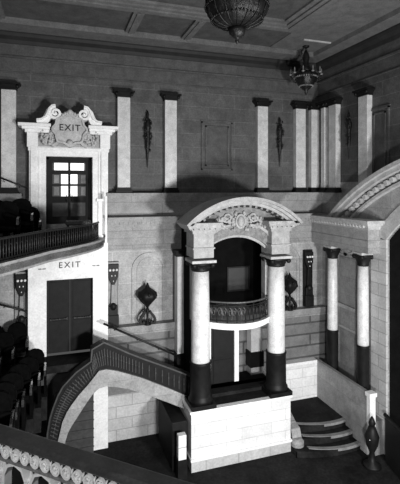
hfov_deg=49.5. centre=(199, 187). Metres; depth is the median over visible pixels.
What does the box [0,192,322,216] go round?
trim
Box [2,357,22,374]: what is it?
floor
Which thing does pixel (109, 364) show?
stair railing
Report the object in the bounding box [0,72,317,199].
wall
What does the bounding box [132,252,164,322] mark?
wall niche
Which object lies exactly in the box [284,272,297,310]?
urn
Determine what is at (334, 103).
pilaster
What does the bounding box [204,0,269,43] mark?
chandelier
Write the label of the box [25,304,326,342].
ledge
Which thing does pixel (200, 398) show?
column
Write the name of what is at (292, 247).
wall niche
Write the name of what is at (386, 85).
wall
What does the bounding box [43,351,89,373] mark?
floor
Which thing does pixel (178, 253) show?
pilaster
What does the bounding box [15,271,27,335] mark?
wall ornament
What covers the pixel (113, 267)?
wall ornament
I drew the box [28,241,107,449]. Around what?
wall
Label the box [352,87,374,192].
pilaster
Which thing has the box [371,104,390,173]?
wall panel
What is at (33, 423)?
floor
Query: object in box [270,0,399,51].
ceiling
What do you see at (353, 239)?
trim
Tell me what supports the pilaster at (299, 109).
on the trim at (118, 204)
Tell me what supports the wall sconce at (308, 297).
on the ledge at (162, 325)
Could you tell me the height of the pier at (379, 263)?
6.360 m
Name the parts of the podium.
plinth moulding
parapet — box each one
[0,424,192,483]
[286,357,317,400]
[290,411,303,448]
[317,359,376,454]
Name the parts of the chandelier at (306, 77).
crown, lamp shade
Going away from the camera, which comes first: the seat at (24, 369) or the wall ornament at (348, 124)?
the seat at (24, 369)
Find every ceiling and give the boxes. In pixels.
[1,0,310,46]
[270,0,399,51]
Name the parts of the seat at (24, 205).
frame, backrest, frame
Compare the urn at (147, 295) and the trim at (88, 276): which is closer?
the trim at (88, 276)
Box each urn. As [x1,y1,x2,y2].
[138,282,156,325]
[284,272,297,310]
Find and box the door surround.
[18,104,118,233]
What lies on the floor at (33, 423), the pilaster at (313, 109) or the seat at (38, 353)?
the seat at (38, 353)
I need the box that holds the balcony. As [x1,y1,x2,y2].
[210,305,268,329]
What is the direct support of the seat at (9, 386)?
on the floor at (33, 423)
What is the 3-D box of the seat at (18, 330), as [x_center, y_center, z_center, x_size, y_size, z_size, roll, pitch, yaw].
[-5.118,4.349,12.095,0.620,1.025,0.706,0,0,-18]
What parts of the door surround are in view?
cornice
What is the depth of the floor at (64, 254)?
9.81 m
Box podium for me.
[179,369,292,472]
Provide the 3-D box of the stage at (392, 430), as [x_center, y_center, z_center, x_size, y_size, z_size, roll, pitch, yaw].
[5.548,7.199,11.196,0.283,1.402,2.737,0,0,-11]
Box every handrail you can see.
[0,177,26,188]
[0,304,26,311]
[103,323,184,359]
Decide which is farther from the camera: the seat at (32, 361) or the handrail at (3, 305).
the handrail at (3, 305)
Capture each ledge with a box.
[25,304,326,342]
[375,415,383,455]
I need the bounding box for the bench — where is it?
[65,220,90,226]
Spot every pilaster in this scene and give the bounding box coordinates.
[0,81,20,193]
[113,89,134,192]
[160,93,181,192]
[172,249,183,369]
[246,302,263,374]
[252,99,272,192]
[290,102,310,191]
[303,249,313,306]
[308,103,320,191]
[316,101,328,192]
[323,97,342,192]
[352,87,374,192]
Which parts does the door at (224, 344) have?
post, door panel, post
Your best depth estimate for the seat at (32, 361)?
10.95 m
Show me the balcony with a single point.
(256, 323)
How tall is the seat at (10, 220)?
1.025 m
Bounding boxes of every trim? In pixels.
[0,7,399,62]
[0,38,399,94]
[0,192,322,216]
[0,235,104,276]
[44,276,93,356]
[105,196,106,242]
[107,212,327,250]
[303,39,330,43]
[309,215,384,229]
[311,223,380,253]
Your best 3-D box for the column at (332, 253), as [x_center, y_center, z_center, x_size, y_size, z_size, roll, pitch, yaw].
[4.573,4.440,14.980,0.609,4.920,0.609,0,0,-18]
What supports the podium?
on the floor at (147, 452)
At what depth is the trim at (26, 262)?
9.64 m
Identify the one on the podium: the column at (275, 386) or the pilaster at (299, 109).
the column at (275, 386)
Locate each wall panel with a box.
[200,120,233,169]
[337,249,356,371]
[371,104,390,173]
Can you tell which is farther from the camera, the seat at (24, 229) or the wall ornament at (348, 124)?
the wall ornament at (348, 124)
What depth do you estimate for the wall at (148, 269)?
13.92 m
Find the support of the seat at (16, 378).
on the floor at (33, 423)
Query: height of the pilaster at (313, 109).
3.240 m
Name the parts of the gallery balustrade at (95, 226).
handrail, rail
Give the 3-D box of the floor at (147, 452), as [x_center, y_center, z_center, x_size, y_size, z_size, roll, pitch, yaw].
[-0.166,8.050,5.744,15.330,0.300,17.000,0,0,-18]
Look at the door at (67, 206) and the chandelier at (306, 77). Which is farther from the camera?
the chandelier at (306, 77)
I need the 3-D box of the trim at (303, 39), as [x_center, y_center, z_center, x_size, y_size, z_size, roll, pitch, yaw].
[3.771,-4.710,13.942,1.000,0.040,0.050,0,0,-18]
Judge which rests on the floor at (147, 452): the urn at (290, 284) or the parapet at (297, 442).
the parapet at (297, 442)
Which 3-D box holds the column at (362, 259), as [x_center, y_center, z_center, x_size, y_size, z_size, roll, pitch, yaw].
[5.069,4.440,13.497,0.609,4.920,0.609,0,0,-18]
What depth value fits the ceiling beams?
11.47 m
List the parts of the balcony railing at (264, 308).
rail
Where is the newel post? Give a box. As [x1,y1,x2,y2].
[96,198,103,237]
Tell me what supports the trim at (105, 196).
attached to the wall at (95, 263)
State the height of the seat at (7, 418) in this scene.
1.025 m
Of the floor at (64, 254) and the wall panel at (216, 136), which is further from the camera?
the wall panel at (216, 136)
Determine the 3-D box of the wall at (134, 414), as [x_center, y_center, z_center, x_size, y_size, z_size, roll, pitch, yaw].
[-1.947,7.125,13.943,2.088,1.550,0.320,0,0,-18]
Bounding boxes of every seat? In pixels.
[0,201,20,234]
[0,331,15,365]
[0,350,2,377]
[0,371,25,428]
[0,381,19,428]
[0,390,14,427]
[3,322,28,366]
[5,198,33,235]
[8,363,32,415]
[16,207,41,233]
[18,356,40,404]
[24,348,46,393]
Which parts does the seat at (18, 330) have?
backrest, frame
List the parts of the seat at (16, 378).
backrest, frame, frame, scroll arm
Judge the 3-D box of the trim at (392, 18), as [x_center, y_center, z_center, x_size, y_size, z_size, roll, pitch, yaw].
[-0.166,-4.665,5.744,15.330,0.170,17.000,0,0,-18]
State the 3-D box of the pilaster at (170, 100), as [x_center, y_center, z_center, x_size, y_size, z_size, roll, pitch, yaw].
[-0.962,-1.460,14.267,0.660,3.240,0.330,0,0,-18]
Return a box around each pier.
[158,399,186,471]
[371,239,387,453]
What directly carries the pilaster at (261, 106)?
on the trim at (118, 204)
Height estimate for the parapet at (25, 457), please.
0.950 m
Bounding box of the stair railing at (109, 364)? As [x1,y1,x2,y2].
[46,338,189,443]
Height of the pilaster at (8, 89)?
3.240 m
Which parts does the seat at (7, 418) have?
backrest, frame, scroll arm, frame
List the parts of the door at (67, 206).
glass pane, glass pane, door, panel, glass pane, glass pane, glass pane, glass pane, glass pane, glass pane, panel, door, glass pane, glass pane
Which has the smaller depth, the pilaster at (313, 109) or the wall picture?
the wall picture
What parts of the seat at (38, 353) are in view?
frame, backrest, frame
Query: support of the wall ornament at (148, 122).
attached to the wall at (36, 93)
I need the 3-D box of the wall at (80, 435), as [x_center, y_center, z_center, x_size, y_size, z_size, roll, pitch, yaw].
[-6.526,6.500,11.773,7.094,2.800,0.330,0,0,-18]
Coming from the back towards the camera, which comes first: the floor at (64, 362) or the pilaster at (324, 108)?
the pilaster at (324, 108)
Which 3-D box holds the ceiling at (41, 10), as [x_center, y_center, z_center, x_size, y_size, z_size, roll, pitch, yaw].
[-0.166,-4.900,5.744,15.330,0.300,17.000,0,0,-18]
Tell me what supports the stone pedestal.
on the floor at (147, 452)
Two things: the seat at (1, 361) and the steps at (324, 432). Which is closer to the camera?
the seat at (1, 361)
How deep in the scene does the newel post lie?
12.27 m
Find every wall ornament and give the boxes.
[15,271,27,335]
[108,261,118,327]
[144,110,152,167]
[277,117,283,164]
[345,112,351,158]
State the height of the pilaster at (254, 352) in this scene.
2.300 m
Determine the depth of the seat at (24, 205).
10.79 m
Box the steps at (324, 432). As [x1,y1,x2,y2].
[290,397,360,457]
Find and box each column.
[185,257,216,411]
[260,253,292,398]
[323,245,340,370]
[352,251,372,390]
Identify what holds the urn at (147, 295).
on the ledge at (162, 325)
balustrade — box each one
[0,221,98,261]
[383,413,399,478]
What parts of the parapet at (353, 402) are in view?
post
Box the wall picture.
[226,265,249,291]
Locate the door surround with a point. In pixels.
(69, 136)
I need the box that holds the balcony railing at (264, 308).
[209,295,267,322]
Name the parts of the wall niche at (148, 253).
moulding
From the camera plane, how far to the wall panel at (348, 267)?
14.51 m
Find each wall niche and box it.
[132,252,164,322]
[290,246,301,306]
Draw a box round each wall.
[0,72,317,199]
[0,224,321,331]
[16,314,325,395]
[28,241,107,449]
[35,371,93,452]
[108,392,157,441]
[318,68,399,426]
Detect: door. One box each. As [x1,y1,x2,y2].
[46,157,91,223]
[47,278,92,353]
[210,328,238,384]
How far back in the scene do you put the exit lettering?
12.81 m
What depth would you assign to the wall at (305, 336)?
14.93 m
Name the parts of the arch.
cornice, moulding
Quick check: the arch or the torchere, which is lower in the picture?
the torchere
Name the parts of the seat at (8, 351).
backrest, frame, scroll arm, frame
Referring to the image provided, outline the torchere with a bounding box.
[362,416,381,471]
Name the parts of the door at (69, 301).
door panel, door, door, door panel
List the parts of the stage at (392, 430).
handrail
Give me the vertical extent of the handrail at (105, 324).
1.503 m
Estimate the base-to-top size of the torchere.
1.420 m
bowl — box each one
[138,282,156,307]
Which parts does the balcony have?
moulding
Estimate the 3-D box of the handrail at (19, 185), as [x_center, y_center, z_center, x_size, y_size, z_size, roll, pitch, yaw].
[-5.442,-0.171,12.559,0.839,0.386,0.229,0,0,-18]
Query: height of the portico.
5.950 m
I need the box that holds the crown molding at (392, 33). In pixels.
[0,23,399,72]
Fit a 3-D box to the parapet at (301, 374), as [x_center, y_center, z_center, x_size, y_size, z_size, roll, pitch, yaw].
[3.381,6.695,15.156,1.508,1.310,0.300,0,0,-18]
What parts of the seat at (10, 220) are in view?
backrest, frame, frame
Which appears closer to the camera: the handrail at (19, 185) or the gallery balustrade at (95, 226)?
the gallery balustrade at (95, 226)
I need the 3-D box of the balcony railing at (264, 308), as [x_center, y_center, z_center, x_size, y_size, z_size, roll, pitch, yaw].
[1.234,3.578,12.782,2.130,0.604,0.596,0,0,-18]
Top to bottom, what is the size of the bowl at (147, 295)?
0.800 m
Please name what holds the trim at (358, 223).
attached to the wall at (386, 85)
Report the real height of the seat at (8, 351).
1.025 m
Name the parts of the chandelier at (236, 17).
lamp shade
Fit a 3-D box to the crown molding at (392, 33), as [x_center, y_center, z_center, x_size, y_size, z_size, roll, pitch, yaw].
[-0.166,-4.430,5.744,15.330,0.300,17.000,0,0,-18]
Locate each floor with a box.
[1,235,103,273]
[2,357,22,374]
[19,386,46,433]
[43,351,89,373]
[94,433,399,483]
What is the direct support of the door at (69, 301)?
in the wall at (95, 263)
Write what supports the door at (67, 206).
attached to the door surround
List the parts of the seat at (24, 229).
backrest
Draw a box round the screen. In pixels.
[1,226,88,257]
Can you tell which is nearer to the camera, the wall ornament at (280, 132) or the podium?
the podium
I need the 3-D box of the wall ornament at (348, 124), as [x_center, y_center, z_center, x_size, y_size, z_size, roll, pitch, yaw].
[4.921,-1.737,14.370,0.198,1.555,0.281,0,0,-18]
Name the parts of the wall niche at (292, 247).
moulding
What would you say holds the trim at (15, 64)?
attached to the wall at (36, 93)
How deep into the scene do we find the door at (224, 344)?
13.41 m
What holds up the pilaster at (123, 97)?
on the trim at (118, 204)
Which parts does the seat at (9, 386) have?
backrest, frame, scroll arm, frame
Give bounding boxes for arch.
[328,159,399,239]
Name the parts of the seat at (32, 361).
frame, backrest, frame, scroll arm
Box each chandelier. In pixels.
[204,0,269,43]
[289,45,322,94]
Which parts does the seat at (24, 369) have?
frame, backrest, frame, scroll arm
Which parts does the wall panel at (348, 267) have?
panel rail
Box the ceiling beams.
[0,0,343,39]
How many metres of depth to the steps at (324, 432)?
13.40 m
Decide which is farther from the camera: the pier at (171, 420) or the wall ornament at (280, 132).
the wall ornament at (280, 132)
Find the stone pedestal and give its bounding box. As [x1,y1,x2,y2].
[176,432,186,479]
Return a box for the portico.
[176,196,302,372]
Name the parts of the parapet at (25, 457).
panel, string moulding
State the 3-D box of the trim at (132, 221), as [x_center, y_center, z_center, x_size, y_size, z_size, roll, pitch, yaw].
[0.839,1.425,14.611,7.796,1.050,0.420,0,0,-18]

